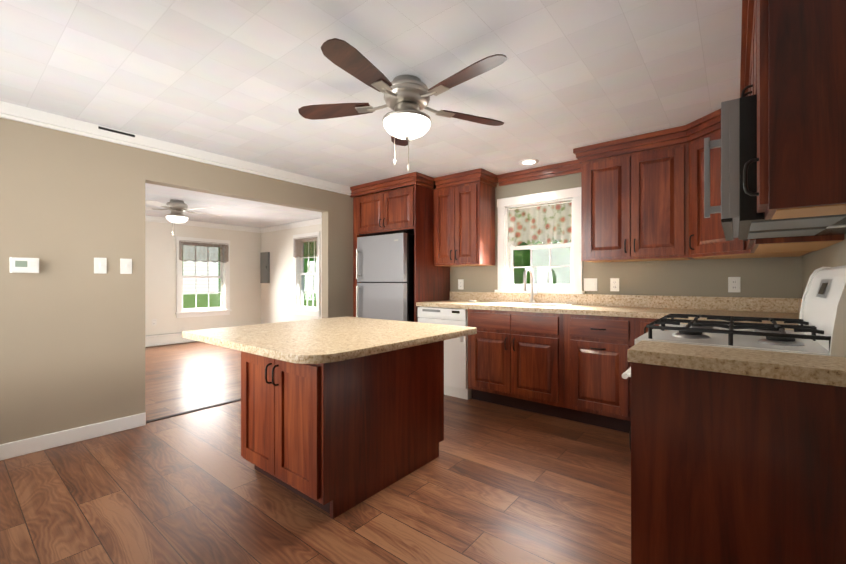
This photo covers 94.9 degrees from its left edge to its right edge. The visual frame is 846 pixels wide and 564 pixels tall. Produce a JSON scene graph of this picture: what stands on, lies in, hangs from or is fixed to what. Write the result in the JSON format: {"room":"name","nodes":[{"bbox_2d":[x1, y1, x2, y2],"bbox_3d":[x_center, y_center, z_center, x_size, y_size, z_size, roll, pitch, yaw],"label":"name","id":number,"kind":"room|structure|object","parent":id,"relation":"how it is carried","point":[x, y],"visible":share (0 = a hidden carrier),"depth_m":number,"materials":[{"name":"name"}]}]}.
{"room":"kitchen","nodes":[
{"label":"kitchen","id":0,"kind":"room"},
{"bbox_2d":[0,118,373,443],"bbox_3d":[-1.899,-0.001,3.539,0.120,2.270,4.400,0,0,39],"label":"wall","id":1,"kind":"structure","parent":0,"point":[72,332],"depth_m":2.78,"materials":[{"name":"beige paint"}]},
{"bbox_2d":[10,257,38,272],"bbox_3d":[-2.604,-0.106,2.541,0.031,0.100,0.136,0,0,39],"label":"thermostat","id":2,"kind":"object","parent":1,"relation":"attached to","point":[23,265],"visible":1,"depth_m":2.53,"materials":[{"name":"white plastic"}]},
{"bbox_2d":[94,258,106,273],"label":"light switch","id":3,"kind":"object","parent":1,"relation":"attached to","point":[100,267],"depth_m":2.85,"materials":[{"name":"white plastic"}]},
{"bbox_2d":[120,259,131,273],"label":"light switch","id":4,"kind":"object","parent":1,"relation":"attached to","point":[125,264],"depth_m":2.97,"materials":[{"name":"white plastic"}]},
{"bbox_2d":[0,101,350,194],"bbox_3d":[-2.009,-1.088,3.268,0.047,0.093,3.720,0,0,39],"label":"crown molding","id":5,"kind":"structure","parent":1,"relation":"attached to","point":[18,113],"depth_m":3.06,"materials":[{"name":"white"}]},
{"bbox_2d":[145,221,260,335],"bbox_3d":[-5.091,-0.001,6.462,0.160,2.270,4.950,0,0,39],"label":"wall","id":6,"kind":"structure","parent":0,"point":[160,277],"depth_m":7.27,"materials":[{"name":"beige paint"}]},
{"bbox_2d":[152,319,156,325],"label":"outlet","id":7,"kind":"object","parent":6,"relation":"attached to","point":[154,321],"depth_m":6.80,"materials":[{"name":"white plastic"}]},
{"bbox_2d":[145,215,259,232],"bbox_3d":[-5.012,-1.087,6.398,0.045,0.093,4.950,0,0,39],"label":"crown molding","id":8,"kind":"structure","parent":6,"relation":"attached to","point":[147,218],"depth_m":7.45,"materials":[{"name":"white wood"}]},
{"bbox_2d":[175,236,231,317],"bbox_3d":[-4.238,-0.077,7.482,0.210,1.489,0.994,0,0,39],"label":"window","id":9,"kind":"structure","parent":6,"relation":"in","point":[223,308],"depth_m":7.48,"materials":[{"name":"white"}]},
{"bbox_2d":[179,240,228,262],"bbox_3d":[-4.171,-0.561,7.429,0.031,0.390,0.910,0,0,39],"label":"valance curtain","id":10,"kind":"object","parent":9,"relation":"hanging from","point":[194,251],"visible":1,"depth_m":7.42,"materials":[{"name":"fabric"}]},
{"bbox_2d":[261,224,321,323],"bbox_3d":[-1.975,-0.001,6.984,4.360,2.270,0.550,0,0,39],"label":"wall","id":11,"kind":"structure","parent":0,"point":[276,298],"depth_m":7.84,"materials":[{"name":"beige paint"}]},
{"bbox_2d":[260,252,269,282],"bbox_3d":[-3.333,-0.291,8.183,0.300,0.650,0.060,0,0,39],"label":"panel","id":12,"kind":"object","parent":11,"relation":"attached to","point":[264,267],"visible":1,"depth_m":8.13,"materials":[{"name":"grey metal"}]},
{"bbox_2d":[260,218,321,232],"bbox_3d":[-1.867,-1.087,7.015,4.050,0.093,0.045,0,0,39],"label":"crown molding","id":13,"kind":"structure","parent":11,"relation":"attached to","point":[315,221],"depth_m":7.54,"materials":[{"name":"white wood"}]},
{"bbox_2d":[291,232,320,316],"bbox_3d":[-2.157,-0.132,7.348,0.864,1.539,0.210,0,0,39],"label":"window","id":14,"kind":"structure","parent":11,"relation":"in","point":[300,307],"depth_m":7.42,"materials":[{"name":"white"}]},
{"bbox_2d":[293,236,317,257],"bbox_3d":[-2.211,-0.641,7.282,0.780,0.390,0.031,0,0,39],"label":"curtain valance","id":15,"kind":"object","parent":14,"relation":"hanging from","point":[306,247],"visible":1,"depth_m":7.28,"materials":[{"name":"fabric"}]},
{"bbox_2d":[0,341,630,563],"bbox_3d":[-1.796,1.164,3.809,8.620,0.060,5.270,0,0,39],"label":"floor","id":16,"kind":"structure","parent":0,"point":[493,483],"depth_m":2.04,"materials":[{"name":"brown wood"}]},
{"bbox_2d":[145,332,197,346],"bbox_3d":[-4.316,1.034,7.237,0.074,0.200,2.730,0,0,39],"label":"baseboard heater","id":17,"kind":"object","parent":16,"relation":"on","point":[162,339],"visible":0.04,"depth_m":6.88,"materials":[{"name":"white metal"}]},
{"bbox_2d":[146,399,240,422],"bbox_3d":[-1.688,1.131,3.800,0.050,0.005,1.770,0,0,39],"label":"floor threshold strip","id":18,"kind":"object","parent":16,"relation":"on","point":[177,414],"depth_m":3.38,"materials":[{"name":"red wood"}]},
{"bbox_2d":[230,332,465,518],"bbox_3d":[-0.410,0.755,2.475,0.801,0.756,1.210,0,0,39],"label":"kitchen island","id":19,"kind":"object","parent":16,"relation":"on","point":[340,415],"depth_m":2.04,"materials":[{"name":"brown wood"}]},
{"bbox_2d":[182,316,476,367],"bbox_3d":[-0.623,0.361,2.766,1.496,0.040,1.464,0,0,39],"label":"island countertop","id":20,"kind":"structure","parent":19,"relation":"on","point":[304,342],"depth_m":2.41,"materials":[{"name":"beige stone"}]},
{"bbox_2d":[356,231,413,321],"bbox_3d":[-0.276,0.307,4.494,0.710,1.655,0.756,0,0,39],"label":"refrigerator","id":21,"kind":"object","parent":16,"relation":"on","point":[385,275],"visible":0.31,"depth_m":4.18,"materials":[{"name":"silver metal"}]},
{"bbox_2d":[418,307,471,399],"bbox_3d":[0.360,0.700,4.115,0.600,0.868,0.610,0,0,39],"label":"dishwasher","id":22,"kind":"object","parent":16,"relation":"on","point":[455,367],"visible":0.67,"depth_m":3.79,"materials":[{"name":"white plastic"}]},
{"bbox_2d":[464,307,519,408],"bbox_3d":[0.813,0.697,3.776,0.517,0.874,0.626,0,0,39],"label":"base cabinet","id":23,"kind":"object","parent":16,"relation":"on","point":[493,352],"depth_m":3.52,"materials":[{"name":"brown wood"}]},
{"bbox_2d":[520,311,563,418],"bbox_3d":[1.123,0.697,3.527,0.527,0.874,0.626,0,0,39],"label":"base cabinet","id":24,"kind":"object","parent":16,"relation":"on","point":[541,332],"depth_m":3.24,"materials":[{"name":"brown wood"}]},
{"bbox_2d":[564,311,635,431],"bbox_3d":[1.524,0.697,3.204,0.503,0.874,0.626,0,0,39],"label":"base cabinet","id":25,"kind":"object","parent":16,"relation":"on","point":[594,345],"depth_m":2.98,"materials":[{"name":"brown wood"}]},
{"bbox_2d":[416,299,798,318],"bbox_3d":[1.284,0.236,3.392,2.973,0.048,0.633,0,0,39],"label":"countertop","id":26,"kind":"structure","parent":25,"relation":"on","point":[461,303],"depth_m":3.14,"materials":[{"name":"beige stone"}]},
{"bbox_2d":[522,267,539,302],"bbox_3d":[1.035,0.036,3.725,0.112,0.352,0.225,0,0,39],"label":"faucet","id":27,"kind":"object","parent":26,"relation":"on","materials":[{"name":"silver metal"}]},
{"bbox_2d":[636,315,667,342],"bbox_3d":[1.822,0.697,2.964,0.262,0.874,0.626,0,0,39],"label":"base cabinet","id":28,"kind":"object","parent":16,"relation":"on","point":[641,320],"depth_m":2.76,"materials":[{"name":"brown wood"}]},
{"bbox_2d":[622,265,845,378],"bbox_3d":[1.260,0.535,1.586,0.688,1.198,0.764,0,0,39],"label":"gas range","id":29,"kind":"object","parent":16,"relation":"on","point":[820,328],"visible":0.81,"depth_m":1.40,"materials":[{"name":"white metal"}]},
{"bbox_2d":[624,363,845,563],"bbox_3d":[0.994,0.697,1.160,0.626,0.874,0.234,0,0,39],"label":"base cabinet","id":30,"kind":"object","parent":16,"relation":"on","point":[738,455],"depth_m":1.10,"materials":[{"name":"brown wood"}]},
{"bbox_2d":[624,340,845,386],"bbox_3d":[0.986,0.240,1.156,0.633,0.040,0.250,0,0,39],"label":"countertop","id":31,"kind":"structure","parent":30,"relation":"on","point":[818,370],"depth_m":1.11,"materials":[{"name":"beige stone"}]},
{"bbox_2d":[676,315,797,329],"bbox_3d":[1.770,0.240,2.130,0.633,0.040,0.723,0,0,39],"label":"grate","id":32,"kind":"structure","parent":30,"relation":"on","point":[689,318],"depth_m":2.13,"materials":[{"name":"black metal"}]},
{"bbox_2d":[0,0,741,227],"bbox_3d":[-1.796,-1.176,3.810,8.620,0.080,5.270,0,0,39],"label":"ceiling","id":33,"kind":"structure","parent":0,"point":[244,80],"depth_m":2.13,"materials":[{"name":"paint"}]},
{"bbox_2d":[145,200,220,237],"bbox_3d":[-3.434,-0.871,5.502,1.187,0.527,1.149,0,0,39],"label":"room ceiling fan","id":34,"kind":"object","parent":33,"relation":"hanging from","point":[177,209],"visible":0.98,"depth_m":5.38,"materials":[{"name":"silver metal"}]},
{"bbox_2d":[298,38,506,170],"bbox_3d":[-0.082,-0.872,2.172,1.247,0.527,1.254,0,0,39],"label":"kitchen ceiling fan","id":35,"kind":"object","parent":33,"relation":"hanging from","point":[406,120],"visible":1,"depth_m":2.10,"materials":[{"name":"brown wood"}]},
{"bbox_2d":[519,159,538,164],"bbox_3d":[1.002,-1.129,3.682,0.184,0.011,0.184,0,0,39],"label":"recessed light","id":36,"kind":"object","parent":33,"relation":"in","point":[528,161],"visible":0.98,"depth_m":3.67,"materials":[{"name":"white glass"}]},
{"bbox_2d":[433,173,801,297],"bbox_3d":[1.151,-0.001,4.011,4.280,2.270,0.160,0,0,39],"label":"wall","id":37,"kind":"structure","parent":0,"point":[774,277],"depth_m":3.21,"materials":[{"name":"beige paint"}]},
{"bbox_2d":[354,188,417,239],"bbox_3d":[-0.413,-0.793,4.763,0.518,0.455,0.626,0,0,39],"label":"upper cabinet","id":38,"kind":"object","parent":37,"relation":"attached to","point":[369,210],"depth_m":4.53,"materials":[{"name":"brown wood"}]},
{"bbox_2d":[386,184,429,235],"bbox_3d":[-0.093,-0.793,4.505,0.518,0.455,0.626,0,0,39],"label":"upper cabinet","id":39,"kind":"object","parent":37,"relation":"attached to","point":[407,208],"depth_m":4.20,"materials":[{"name":"brown wood"}]},
{"bbox_2d":[430,180,457,267],"bbox_3d":[0.350,-0.616,4.327,0.357,0.880,0.348,0,0,39],"label":"upper cabinet","id":40,"kind":"object","parent":37,"relation":"attached to","point":[443,199],"depth_m":4.21,"materials":[{"name":"brown wood"}]},
{"bbox_2d":[458,279,463,289],"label":"outlet","id":41,"kind":"object","parent":37,"relation":"attached to","point":[460,281],"depth_m":4.47,"materials":[{"name":"white plastic"}]},
{"bbox_2d":[458,176,496,266],"bbox_3d":[0.532,-0.616,4.180,0.357,0.880,0.348,0,0,39],"label":"upper cabinet","id":42,"kind":"object","parent":37,"relation":"attached to","point":[476,194],"depth_m":4.03,"materials":[{"name":"brown wood"}]},
{"bbox_2d":[495,187,584,293],"bbox_3d":[1.186,-0.383,3.950,0.914,0.999,0.210,0,0,39],"label":"window","id":43,"kind":"structure","parent":37,"relation":"in","point":[506,271],"depth_m":3.92,"materials":[{"name":"white wood"}]},
{"bbox_2d":[508,201,571,246],"bbox_3d":[1.174,-0.574,3.935,0.690,0.415,0.037,0,0,39],"label":"valance curtain","id":44,"kind":"object","parent":43,"relation":"hanging from","point":[547,224],"visible":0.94,"depth_m":3.91,"materials":[{"name":"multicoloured fabric"}]},
{"bbox_2d":[584,278,596,290],"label":"light switch","id":45,"kind":"object","parent":37,"relation":"attached to","point":[590,284],"depth_m":3.58,"materials":[{"name":"white plastic"}]},
{"bbox_2d":[578,148,645,262],"bbox_3d":[1.623,-0.616,3.303,0.442,0.880,0.348,0,0,39],"label":"upper cabinet","id":46,"kind":"object","parent":37,"relation":"attached to","point":[598,170],"depth_m":3.21,"materials":[{"name":"brown wood"}]},
{"bbox_2d":[610,278,618,290],"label":"outlet","id":47,"kind":"object","parent":37,"relation":"attached to","point":[614,282],"depth_m":3.45,"materials":[{"name":"white plastic"}]},
{"bbox_2d":[450,292,795,310],"bbox_3d":[1.476,0.169,3.630,2.973,0.102,0.022,0,0,39],"label":"backsplash","id":48,"kind":"structure","parent":37,"relation":"attached to","point":[702,303],"depth_m":3.27,"materials":[{"name":"beige stone"}]},
{"bbox_2d":[618,132,681,260],"bbox_3d":[1.881,-0.616,3.061,0.507,0.880,0.401,0,0,39],"label":"upper cabinet","id":49,"kind":"object","parent":37,"relation":"attached to","point":[642,197],"depth_m":2.98,"materials":[{"name":"brown wood"}]},
{"bbox_2d":[728,277,739,291],"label":"outlet","id":50,"kind":"object","parent":37,"relation":"attached to","point":[733,282],"depth_m":2.93,"materials":[{"name":"white plastic"}]},
{"bbox_2d":[682,112,810,259],"bbox_3d":[2.201,-0.616,2.659,0.626,0.880,0.626,0,0,39],"label":"upper cabinet","id":51,"kind":"object","parent":37,"relation":"attached to","point":[702,238],"depth_m":2.73,"materials":[{"name":"brown wood"}]},
{"bbox_2d":[802,234,845,296],"bbox_3d":[1.276,-0.001,0.880,0.160,2.270,4.560,0,0,39],"label":"wall","id":52,"kind":"structure","parent":0,"point":[833,255],"depth_m":2.05,"materials":[{"name":"beige paint"}]},
{"bbox_2d":[746,4,749,96],"bbox_3d":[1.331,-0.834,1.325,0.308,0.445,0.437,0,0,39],"label":"upper cabinet","id":53,"kind":"object","parent":52,"relation":"attached to","point":[747,5],"depth_m":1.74,"materials":[{"name":"brown wood"}]},
{"bbox_2d":[704,94,845,240],"bbox_3d":[1.372,-0.401,1.496,0.454,0.408,0.752,0,0,39],"label":"over-the-range microwave","id":54,"kind":"object","parent":53,"relation":"attached to","point":[742,218],"visible":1,"depth_m":1.29,"materials":[{"name":"black"}]},
{"bbox_2d":[730,80,789,255],"bbox_3d":[1.989,-0.616,2.190,0.367,0.880,0.486,0,0,39],"label":"upper cabinet","id":55,"kind":"object","parent":52,"relation":"attached to","point":[737,247],"depth_m":2.44,"materials":[{"name":"brown wood"}]},
{"bbox_2d":[746,160,844,251],"bbox_3d":[1.802,-0.616,1.910,0.308,0.880,0.428,0,0,39],"label":"upper cabinet","id":56,"kind":"object","parent":52,"relation":"attached to","point":[807,243],"depth_m":1.82,"materials":[{"name":"brown wood"}]},
{"bbox_2d":[750,0,845,219],"bbox_3d":[1.118,-0.626,1.061,0.308,0.860,0.233,0,0,39],"label":"upper cabinet","id":57,"kind":"object","parent":52,"relation":"attached to","point":[798,47],"depth_m":1.02,"materials":[{"name":"brown wood"}]},
{"bbox_2d":[796,299,801,314],"bbox_3d":[2.200,0.169,2.177,0.022,0.102,1.334,0,0,39],"label":"backsplash","id":58,"kind":"structure","parent":52,"relation":"attached to","point":[798,301],"depth_m":2.68,"materials":[{"name":"beige stone"}]},
{"bbox_3d":[-3.461,-0.001,1.869,8.460,2.270,0.160,0,0,39],"label":"wall","id":59,"kind":"structure","parent":0,"visible":0},
{"bbox_2d":[0,413,145,460],"bbox_3d":[-2.700,1.084,2.438,0.020,0.100,1.620,0,0,39],"label":"baseboard","id":60,"kind":"structure","parent":59,"relation":"attached to","point":[37,443],"depth_m":2.70,"materials":[{"name":"white"}]},
{"label":"outside","id":61,"kind":"structure","parent":0,"visible":0},
{"bbox_2d":[182,256,312,307],"bbox_3d":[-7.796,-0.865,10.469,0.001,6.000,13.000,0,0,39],"label":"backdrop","id":62,"kind":"structure","parent":61,"point":[193,284],"depth_m":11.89,"materials":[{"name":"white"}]},
{"bbox_2d":[313,256,315,306],"bbox_3d":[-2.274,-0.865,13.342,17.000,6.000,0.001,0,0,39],"label":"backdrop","id":63,"kind":"structure","parent":61,"point":[314,282],"depth_m":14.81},
{"bbox_2d":[514,240,570,283],"bbox_3d":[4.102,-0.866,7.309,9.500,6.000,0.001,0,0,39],"label":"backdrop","id":64,"kind":"structure","parent":61,"point":[554,271],"depth_m":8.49,"materials":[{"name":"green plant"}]}
]}

